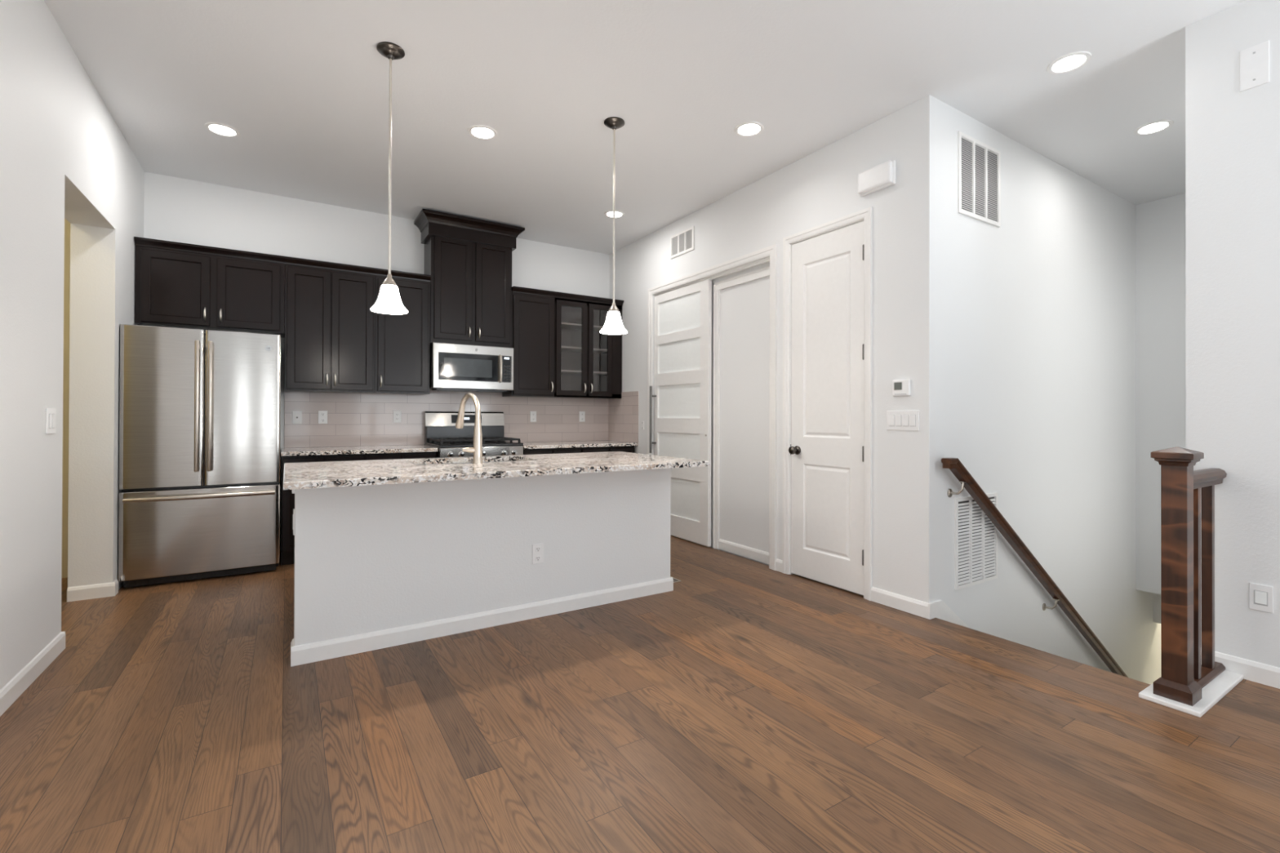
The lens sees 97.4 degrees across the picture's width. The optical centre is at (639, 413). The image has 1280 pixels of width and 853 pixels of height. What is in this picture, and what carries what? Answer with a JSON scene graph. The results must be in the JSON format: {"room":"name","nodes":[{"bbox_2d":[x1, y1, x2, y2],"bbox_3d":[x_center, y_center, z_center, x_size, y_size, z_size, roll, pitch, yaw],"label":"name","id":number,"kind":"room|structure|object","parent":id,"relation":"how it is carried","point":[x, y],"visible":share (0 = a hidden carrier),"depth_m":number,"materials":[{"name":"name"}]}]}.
{"room":"kitchen","nodes":[
{"label":"kitchen","id":0,"kind":"room"},
{"bbox_2d":[62,217,70,577],"bbox_3d":[-3.737,-0.359,2.330,1.545,3.050,3.520,0,0,-32],"label":"wall","id":1,"kind":"structure","parent":0,"point":[67,224],"depth_m":4.03,"materials":[{"name":"beige paint"}]},
{"bbox_2d":[0,0,144,689],"bbox_3d":[-1.638,-0.360,0.637,0.210,3.050,8.620,0,0,-32],"label":"wall","id":2,"kind":"structure","parent":0,"point":[64,154],"depth_m":2.67,"materials":[{"name":"white paint"}]},
{"bbox_2d":[0,631,65,716],"bbox_3d":[-1.157,1.119,-0.131,0.223,0.088,6.813,0,0,-32],"label":"baseboard","id":3,"kind":"structure","parent":2,"relation":"attached to","point":[10,692],"depth_m":2.43,"materials":[{"name":"white paint"}]},
{"bbox_2d":[45,408,56,434],"bbox_3d":[-2.775,0.034,2.650,0.010,0.120,0.118,0,0,-32],"label":"light switch","id":4,"kind":"object","parent":2,"relation":"attached to","point":[51,413],"visible":1,"depth_m":2.63,"materials":[{"name":"white plastic"}]},
{"bbox_2d":[66,579,118,601],"bbox_3d":[-3.499,1.129,3.599,0.223,0.088,0.088,0,0,-32],"label":"baseboard","id":5,"kind":"structure","parent":2,"relation":"attached to","point":[105,589],"depth_m":3.56,"materials":[{"name":"white paint"}]},
{"bbox_2d":[143,171,608,551],"bbox_3d":[-2.700,-0.242,5.148,6.300,3.250,0.150,0,0,-32],"label":"wall","id":6,"kind":"structure","parent":0,"point":[178,210],"depth_m":4.92,"materials":[{"name":"white paint"}]},
{"bbox_2d":[134,245,284,337],"bbox_3d":[-3.350,-0.940,4.437,0.919,0.565,0.362,0,0,-32],"label":"upper cabinet","id":7,"kind":"object","parent":6,"relation":"attached to","point":[178,289],"visible":1,"depth_m":4.30,"materials":[{"name":"black wood"}]},
{"bbox_2d":[133,236,431,281],"bbox_3d":[-2.877,-1.247,4.753,2.054,0.055,0.354,0,0,-32],"label":"crown molding","id":8,"kind":"structure","parent":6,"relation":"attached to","point":[143,242],"depth_m":4.51,"materials":[{"name":"black wood"}]},
{"bbox_2d":[284,263,375,394],"bbox_3d":[-2.676,-0.703,4.860,0.669,1.032,0.362,0,0,-32],"label":"upper cabinet","id":9,"kind":"object","parent":6,"relation":"attached to","point":[330,319],"visible":1,"depth_m":4.72,"materials":[{"name":"black wood"}]},
{"bbox_2d":[370,275,430,395],"bbox_3d":[-2.196,-0.700,5.162,0.459,1.032,0.362,0,0,-32],"label":"upper cabinet","id":10,"kind":"object","parent":6,"relation":"attached to","point":[402,341],"visible":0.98,"depth_m":5.05,"materials":[{"name":"black wood"}]},
{"bbox_2d":[284,389,608,448],"bbox_3d":[-1.713,0.019,5.673,3.174,0.562,0.010,0,0,-32],"label":"tiled wall","id":11,"kind":"structure","parent":6,"relation":"attached to","point":[353,420],"depth_m":5.37,"materials":[{"name":"beige tile"}]},
{"bbox_2d":[292,410,302,424],"bbox_3d":[-2.969,0.030,4.868,0.070,0.115,0.016,0,0,-32],"label":"outlet","id":12,"kind":"object","parent":11,"relation":"attached to","point":[296,415],"visible":1,"depth_m":4.87,"materials":[{"name":"white plastic"}]},
{"bbox_2d":[318,410,327,423],"bbox_3d":[-2.806,0.029,4.975,0.070,0.115,0.008,0,0,-32],"label":"outlet","id":13,"kind":"object","parent":11,"relation":"attached to","point":[322,415],"visible":1,"depth_m":4.97,"materials":[{"name":"white plastic"}]},
{"bbox_2d":[393,410,400,422],"bbox_3d":[-2.289,0.025,5.300,0.070,0.115,0.008,0,0,-32],"label":"outlet","id":14,"kind":"object","parent":11,"relation":"attached to","point":[397,414],"visible":1,"depth_m":5.30,"materials":[{"name":"white plastic"}]},
{"bbox_2d":[395,413,399,420],"bbox_3d":[-2.288,0.025,5.298,0.034,0.068,0.003,0,0,-32],"label":"receptacle","id":15,"kind":"object","parent":14,"relation":"attached to","point":[397,415],"depth_m":5.30,"materials":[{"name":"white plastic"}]},
{"bbox_2d":[529,411,536,422],"bbox_3d":[-1.143,0.029,6.020,0.070,0.115,0.008,0,0,-32],"label":"outlet","id":16,"kind":"object","parent":11,"relation":"attached to","point":[532,414],"visible":1,"depth_m":6.01,"materials":[{"name":"white plastic"}]},
{"bbox_2d":[579,411,585,422],"bbox_3d":[-0.651,0.030,6.329,0.070,0.115,0.008,0,0,-32],"label":"outlet","id":17,"kind":"object","parent":11,"relation":"attached to","point":[582,414],"visible":1,"depth_m":6.33,"materials":[{"name":"white plastic"}]},
{"bbox_2d":[413,208,524,347],"bbox_3d":[-1.656,-1.249,5.475,0.962,1.188,0.408,0,0,-32],"label":"upper cabinet","id":18,"kind":"object","parent":6,"relation":"attached to","point":[468,260],"visible":0.99,"depth_m":5.34,"materials":[{"name":"black wood"}]},
{"bbox_2d":[429,342,514,392],"bbox_3d":[-1.646,-0.433,5.450,0.763,0.436,0.436,0,0,-32],"label":"microwave","id":19,"kind":"object","parent":18,"relation":"attached to","point":[456,367],"visible":0.99,"depth_m":5.30,"materials":[{"name":"silver metal"}]},
{"bbox_2d":[502,292,555,397],"bbox_3d":[-1.147,-0.693,5.820,0.455,1.032,0.362,0,0,-32],"label":"upper cabinet","id":20,"kind":"object","parent":6,"relation":"attached to","point":[532,315],"visible":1,"depth_m":5.70,"materials":[{"name":"black wood"}]},
{"bbox_2d":[551,297,622,399],"bbox_3d":[-0.609,-0.690,6.158,0.809,1.032,0.362,0,0,-32],"label":"upper cabinet","id":21,"kind":"object","parent":6,"relation":"attached to","point":[588,362],"visible":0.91,"depth_m":6.20,"materials":[{"name":"black wood"}]},
{"bbox_2d":[511,286,623,306],"bbox_3d":[-0.809,-1.235,6.053,1.269,0.055,0.354,0,0,-32],"label":"crown molding","id":22,"kind":"structure","parent":21,"relation":"attached to","point":[514,289],"depth_m":5.88,"materials":[{"name":"black wood"}]},
{"bbox_2d":[561,322,603,331],"bbox_3d":[-0.676,-0.955,6.166,0.664,0.018,0.257,0,0,-32],"label":"shelf","id":23,"kind":"object","parent":21,"relation":"attached to","point":[566,326],"depth_m":6.17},
{"bbox_2d":[560,346,607,353],"bbox_3d":[-0.677,-0.705,6.165,0.664,0.018,0.257,0,0,-32],"label":"shelf","id":24,"kind":"object","parent":21,"relation":"attached to","point":[564,349],"depth_m":6.18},
{"bbox_2d":[560,369,607,375],"bbox_3d":[-0.677,-0.455,6.163,0.664,0.018,0.257,0,0,-32],"label":"shelf","id":25,"kind":"object","parent":21,"relation":"attached to","point":[563,372],"depth_m":6.20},
{"bbox_2d":[0,534,1279,852],"bbox_3d":[-0.301,1.298,1.472,6.470,0.250,9.020,0,0,-32],"label":"floor","id":26,"kind":"structure","parent":0,"point":[746,705],"depth_m":2.03,"materials":[{"name":"brown wood"}]},
{"bbox_2d":[118,324,280,587],"bbox_3d":[-3.233,0.292,4.224,0.896,1.768,0.786,0,0,-32],"label":"refrigerator","id":27,"kind":"object","parent":26,"relation":"on","point":[200,411],"visible":1,"depth_m":3.91,"materials":[{"name":"silver metal"}]},
{"bbox_2d":[280,453,364,565],"bbox_3d":[-2.656,0.753,4.697,0.574,0.855,0.632,0,0,-32],"label":"base cabinet","id":28,"kind":"object","parent":26,"relation":"on","point":[287,502],"visible":0.05,"depth_m":4.35,"materials":[{"name":"black wood"}]},
{"bbox_2d":[280,444,437,456],"bbox_3d":[-2.413,0.310,4.851,1.152,0.032,0.634,0,0,-32],"label":"countertop","id":29,"kind":"structure","parent":28,"relation":"on","point":[402,448],"depth_m":4.66,"materials":[{"name":"stone"}]},
{"bbox_2d":[364,451,435,460],"bbox_3d":[-2.170,0.756,5.003,0.569,0.855,0.632,0,0,-32],"label":"base cabinet","id":30,"kind":"object","parent":26,"relation":"on","point":[406,455],"visible":0.02,"depth_m":4.76,"materials":[{"name":"black wood"}]},
{"bbox_2d":[423,411,523,457],"bbox_3d":[-1.574,0.582,5.327,0.769,1.210,0.702,0,0,-32],"label":"gas range","id":31,"kind":"object","parent":26,"relation":"on","point":[441,432],"visible":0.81,"depth_m":5.40,"materials":[{"name":"silver metal"}]},
{"bbox_2d":[426,440,523,448],"bbox_3d":[-1.562,0.276,5.311,0.765,0.050,0.543,0,0,-32],"label":"cooktop","id":32,"kind":"object","parent":31,"relation":"in","point":[438,444],"depth_m":5.14,"materials":[{"name":"metal"}]},
{"bbox_2d":[290,463,673,666],"bbox_3d":[-0.913,0.753,3.535,2.194,0.855,0.807,0,0,-32],"label":"kitchen island","id":33,"kind":"object","parent":26,"relation":"on","point":[384,566],"visible":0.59,"depth_m":3.04,"materials":[{"name":"white paint"}]},
{"bbox_2d":[292,508,294,535],"bbox_3d":[-1.649,0.514,2.677,0.008,0.115,0.070,0,0,-32],"label":"outlet","id":34,"kind":"object","parent":33,"relation":"attached to","point":[293,517],"visible":1,"depth_m":2.65,"materials":[{"name":"white plastic"}]},
{"bbox_2d":[283,451,709,489],"bbox_3d":[-0.823,0.308,3.423,2.274,0.032,1.125,0,0,-32],"label":"island countertop","id":35,"kind":"structure","parent":33,"relation":"on","point":[304,475],"depth_m":3.08,"materials":[{"name":"stone"}]},
{"bbox_2d":[416,460,518,465],"bbox_3d":[-1.063,0.421,3.560,0.790,0.192,0.462,0,0,-32],"label":"sink","id":36,"kind":"object","parent":35,"relation":"in","point":[509,460],"visible":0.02,"depth_m":3.74,"materials":[{"name":"metal"}]},
{"bbox_2d":[455,392,483,463],"bbox_3d":[-1.039,0.082,3.399,0.116,0.420,0.271,0,0,-32],"label":"kitchen faucet","id":37,"kind":"object","parent":35,"relation":"on","point":[477,450],"visible":1,"depth_m":3.31,"materials":[{"name":"silver metal"}]},
{"bbox_2d":[532,542,543,564],"bbox_3d":[-0.594,0.812,3.269,0.070,0.115,0.008,0,0,-32],"label":"outlet","id":38,"kind":"object","parent":33,"relation":"attached to","point":[537,548],"visible":1,"depth_m":3.27,"materials":[{"name":"white plastic"}]},
{"bbox_2d":[535,546,541,551],"bbox_3d":[-0.592,0.785,3.267,0.034,0.028,0.003,0,0,-32],"label":"receptacle","id":39,"kind":"object","parent":38,"relation":"attached to","point":[538,548],"depth_m":3.27,"materials":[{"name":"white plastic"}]},
{"bbox_2d":[535,555,541,560],"bbox_3d":[-0.593,0.840,3.267,0.034,0.028,0.003,0,0,-32],"label":"receptacle","id":40,"kind":"object","parent":38,"relation":"attached to","point":[537,557],"depth_m":3.27,"materials":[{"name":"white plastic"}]},
{"bbox_2d":[523,447,581,454],"bbox_3d":[-1.000,0.763,5.737,0.623,0.855,0.632,0,0,-32],"label":"base cabinet","id":41,"kind":"object","parent":26,"relation":"on","point":[572,450],"visible":0.02,"depth_m":5.50,"materials":[{"name":"black wood"}]},
{"bbox_2d":[520,440,637,448],"bbox_3d":[-0.728,0.321,5.910,1.271,0.032,0.634,0,0,-32],"label":"countertop","id":42,"kind":"structure","parent":41,"relation":"on","point":[581,443],"depth_m":5.74,"materials":[{"name":"stone"}]},
{"bbox_2d":[581,445,635,453],"bbox_3d":[-0.467,0.767,6.072,0.630,0.855,0.632,0,0,-32],"label":"base cabinet","id":43,"kind":"object","parent":26,"relation":"on","point":[628,448],"visible":0.02,"depth_m":5.84,"materials":[{"name":"black wood"}]},
{"bbox_2d":[670,576,681,582],"bbox_3d":[0.157,1.184,4.063,0.150,0.005,0.280,0,0,-32],"label":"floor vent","id":44,"kind":"object","parent":26,"relation":"in","point":[675,580],"visible":0.19,"depth_m":4.00,"materials":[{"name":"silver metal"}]},
{"bbox_2d":[1138,446,1244,717],"bbox_3d":[2.401,0.661,2.439,0.632,1.050,0.189,0,0,-32],"label":"guard rail","id":45,"kind":"object","parent":26,"relation":"on","point":[1187,685],"visible":1,"depth_m":2.32,"materials":[{"name":"brown wood"}]},
{"bbox_2d":[44,0,1246,254],"bbox_3d":[0.992,-1.944,2.293,9.500,0.150,9.020,0,0,-32],"label":"ceiling","id":46,"kind":"structure","parent":0,"point":[304,85],"depth_m":3.23,"materials":[{"name":"white paint"}]},
{"bbox_2d":[204,122,239,137],"bbox_3d":[-2.754,-1.871,3.707,0.192,0.007,0.192,0,0,-32],"label":"recessed light","id":47,"kind":"object","parent":46,"relation":"in","point":[223,130],"visible":1,"depth_m":3.70,"materials":[{"name":"white paint"}]},
{"bbox_2d":[370,41,408,314],"bbox_3d":[-1.286,-1.200,2.892,0.176,1.346,0.176,0,0,-32],"label":"pendant lamp","id":48,"kind":"object","parent":46,"relation":"hanging from","point":[388,301],"visible":1,"depth_m":2.88,"materials":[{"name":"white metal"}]},
{"bbox_2d":[467,124,497,140],"bbox_3d":[-1.044,-1.865,3.730,0.192,0.007,0.192,0,0,-32],"label":"recessed light","id":49,"kind":"object","parent":46,"relation":"in","point":[478,131],"visible":1,"depth_m":3.72,"materials":[{"name":"white paint"}]},
{"bbox_2d":[600,116,627,334],"bbox_3d":[-0.166,-1.194,3.595,0.176,1.346,0.176,0,0,-32],"label":"pendant lamp","id":50,"kind":"object","parent":46,"relation":"hanging from","point":[613,325],"visible":1,"depth_m":3.58,"materials":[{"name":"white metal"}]},
{"bbox_2d":[604,210,624,217],"bbox_3d":[-0.238,-1.856,5.229,0.192,0.007,0.192,0,0,-32],"label":"recessed light","id":51,"kind":"object","parent":46,"relation":"in","point":[618,214],"visible":0.82,"depth_m":5.22,"materials":[{"name":"white paint"}]},
{"bbox_2d":[733,121,764,137],"bbox_3d":[0.713,-1.860,3.677,0.192,0.007,0.192,0,0,-32],"label":"recessed light","id":52,"kind":"object","parent":46,"relation":"in","point":[748,129],"visible":1,"depth_m":3.67,"materials":[{"name":"white paint"}]},
{"bbox_2d":[1046,51,1092,74],"bbox_3d":[2.273,-1.858,2.980,0.192,0.007,0.192,0,0,-32],"label":"recessed light","id":53,"kind":"object","parent":46,"relation":"in","point":[1069,62],"visible":1,"depth_m":2.97,"materials":[{"name":"white paint"}]},
{"bbox_2d":[1133,120,1173,135],"bbox_3d":[3.323,-1.852,3.639,0.192,0.007,0.192,0,0,-32],"label":"recessed light","id":54,"kind":"object","parent":46,"relation":"in","point":[1155,126],"visible":1,"depth_m":3.63,"materials":[{"name":"white paint"}]},
{"bbox_2d":[675,536,768,565],"bbox_3d":[0.799,-0.232,5.058,0.120,3.250,3.725,0,0,-32],"label":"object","id":55,"kind":"structure","parent":0,"point":[676,536],"depth_m":4.84,"materials":[{"name":"white paint"}]},
{"bbox_2d":[711,262,769,552],"bbox_3d":[0.663,-0.014,5.107,0.055,2.415,1.655,0,0,-32],"label":"door","id":56,"kind":"structure","parent":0,"point":[744,308],"depth_m":4.71,"materials":[{"name":"white paint"}]},
{"bbox_2d":[718,538,768,564],"bbox_3d":[0.884,1.148,4.679,0.013,0.088,0.700,0,0,-32],"label":"baseboard","id":57,"kind":"structure","parent":56,"relation":"attached to","point":[736,548],"depth_m":4.69,"materials":[{"name":"white paint"}]},
{"bbox_2d":[608,104,910,597],"bbox_3d":[0.689,-0.332,4.989,0.140,3.050,3.725,0,0,-32],"label":"wall","id":58,"kind":"structure","parent":0,"point":[820,188],"depth_m":3.82,"materials":[{"name":"white paint"}]},
{"bbox_2d":[608,391,638,442],"bbox_3d":[-0.192,0.033,6.247,0.010,0.549,0.654,0,0,-32],"label":"tiled wall","id":59,"kind":"structure","parent":58,"relation":"attached to","point":[623,412],"depth_m":6.21,"materials":[{"name":"beige tile"}]},
{"bbox_2d":[641,421,644,429],"bbox_3d":[0.028,0.120,5.898,0.008,0.090,0.045,0,0,-32],"label":"outlet","id":60,"kind":"object","parent":58,"relation":"attached to","point":[642,422],"visible":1,"depth_m":5.89,"materials":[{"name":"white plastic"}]},
{"bbox_2d":[648,278,711,546],"bbox_3d":[0.359,-0.012,5.365,0.111,2.387,0.875,0,0,-32],"label":"door","id":61,"kind":"structure","parent":58,"relation":"in","point":[682,346],"depth_m":5.30,"materials":[{"name":"white paint"}]},
{"bbox_2d":[670,226,694,258],"bbox_3d":[0.397,-1.619,5.323,0.012,0.215,0.370,0,0,-32],"label":"air vent","id":62,"kind":"object","parent":58,"relation":"in","point":[682,242],"visible":1,"depth_m":5.31,"materials":[{"name":"white metal"}]},
{"bbox_2d":[653,257,769,296],"bbox_3d":[0.612,-1.207,5.079,0.073,0.030,1.655,0,0,-32],"label":"trim","id":63,"kind":"structure","parent":58,"relation":"attached to","point":[766,260],"depth_m":4.78,"materials":[{"name":"white paint"}]},
{"bbox_2d":[647,244,777,570],"bbox_3d":[0.560,-0.050,5.043,0.018,2.485,1.795,0,0,-32],"label":"trim","id":64,"kind":"structure","parent":58,"relation":"attached to","point":[771,251],"depth_m":4.33,"materials":[{"name":"white paint"}]},
{"bbox_2d":[712,266,769,548],"bbox_3d":[0.866,0.012,4.704,0.029,2.360,0.755,0,0,-32],"label":"trim","id":65,"kind":"structure","parent":58,"relation":"attached to","point":[762,273],"depth_m":4.98,"materials":[{"name":"white paint"}]},
{"bbox_2d":[788,220,864,595],"bbox_3d":[1.275,-0.040,3.897,0.113,2.434,0.634,0,0,-32],"label":"door","id":66,"kind":"structure","parent":58,"relation":"in","point":[826,449],"depth_m":3.89,"materials":[{"name":"white paint"}]},
{"bbox_2d":[782,206,872,600],"bbox_3d":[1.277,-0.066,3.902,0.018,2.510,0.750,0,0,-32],"label":"trim","id":67,"kind":"structure","parent":58,"relation":"attached to","point":[866,214],"depth_m":3.63,"materials":[{"name":"white paint"}]},
{"bbox_2d":[775,558,928,618],"bbox_3d":[1.352,1.145,3.775,0.013,0.088,1.210,0,0,-32],"label":"baseboard","id":68,"kind":"structure","parent":58,"relation":"attached to","point":[901,602],"depth_m":3.42,"materials":[{"name":"white paint"}]},
{"bbox_2d":[857,160,896,196],"bbox_3d":[1.487,-1.484,3.542,0.060,0.150,0.250,0,0,-32],"label":"door chime","id":69,"kind":"object","parent":58,"relation":"attached to","point":[881,176],"visible":1,"depth_m":3.51,"materials":[{"name":"white plastic"}]},
{"bbox_2d":[892,379,911,396],"bbox_3d":[1.585,-0.157,3.407,0.023,0.100,0.110,0,0,-32],"label":"thermostat","id":70,"kind":"object","parent":58,"relation":"attached to","point":[900,388],"visible":1,"depth_m":3.39,"materials":[{"name":"white plastic"}]},
{"bbox_2d":[886,410,919,431],"bbox_3d":[1.593,0.041,3.405,0.010,0.118,0.208,0,0,-32],"label":"light switch","id":71,"kind":"object","parent":58,"relation":"attached to","point":[895,420],"visible":1,"depth_m":3.40,"materials":[{"name":"white plastic"}]},
{"bbox_2d":[909,94,1160,684],"bbox_3d":[4.203,1.079,4.922,6.035,5.850,0.120,0,0,-32],"label":"wall","id":72,"kind":"structure","parent":0,"point":[1023,329],"depth_m":3.93,"materials":[{"name":"white paint"}]},
{"bbox_2d":[927,600,968,627],"bbox_3d":[3.022,2.506,4.098,3.198,2.796,0.013,0,0,-32],"label":"baseboard","id":73,"kind":"structure","parent":72,"relation":"attached to","point":[938,609],"depth_m":3.32,"materials":[{"name":"white paint"}]},
{"bbox_2d":[954,492,997,590],"bbox_3d":[2.120,0.790,3.536,0.495,0.555,0.012,0,0,-32],"label":"air vent","id":74,"kind":"object","parent":72,"relation":"in","point":[975,536],"visible":0.88,"depth_m":3.52,"materials":[{"name":"white metal"}]},
{"bbox_2d":[957,131,1000,227],"bbox_3d":[2.154,-1.476,3.564,0.495,0.495,0.012,0,0,-32],"label":"air vent","id":75,"kind":"object","parent":72,"relation":"in","point":[979,164],"visible":1,"depth_m":3.56,"materials":[{"name":"white metal"}]},
{"bbox_2d":[941,457,1128,677],"bbox_3d":[2.907,1.272,3.975,2.735,2.017,0.103,0,0,-32],"label":"handrail","id":76,"kind":"object","parent":72,"relation":"attached to","point":[957,468],"visible":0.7,"depth_m":3.71,"materials":[{"name":"brown wood"}]},
{"bbox_2d":[1135,193,1186,623],"bbox_3d":[4.879,0.035,4.697,0.560,3.760,0.985,0,0,-32],"label":"wall","id":77,"kind":"structure","parent":0,"point":[1160,224],"depth_m":4.85,"materials":[{"name":"white paint"}]},
{"bbox_2d":[1185,12,1221,652],"bbox_3d":[4.810,1.076,3.998,5.990,5.850,0.120,0,0,-32],"label":"wall","id":78,"kind":"structure","parent":0,"point":[1202,37],"depth_m":2.64,"materials":[{"name":"white paint"}]},
{"bbox_2d":[1220,0,1279,667],"bbox_3d":[3.709,-0.341,1.073,0.120,3.050,3.670,0,0,-32],"label":"wall","id":79,"kind":"structure","parent":0,"point":[1250,118],"depth_m":2.51,"materials":[{"name":"white paint"}]},
{"bbox_2d":[1200,647,1279,688],"bbox_3d":[3.655,1.140,1.114,0.113,0.088,3.803,0,0,-32],"label":"baseboard","id":80,"kind":"structure","parent":79,"relation":"attached to","point":[1254,671],"depth_m":2.50,"materials":[{"name":"white paint"}]},
{"bbox_2d":[1240,40,1269,92],"bbox_3d":[2.740,-1.550,2.507,0.007,0.184,0.090,0,0,-32],"label":"blank plate","id":81,"kind":"object","parent":79,"relation":"attached to","point":[1254,60],"visible":1,"depth_m":2.50,"materials":[{"name":"white plastic"}]},
{"bbox_2d":[1248,582,1273,613],"bbox_3d":[2.741,0.811,2.481,0.009,0.116,0.072,0,0,-32],"label":"outlet","id":82,"kind":"object","parent":79,"relation":"attached to","point":[1260,596],"visible":1,"depth_m":2.48,"materials":[{"name":"white plastic"}]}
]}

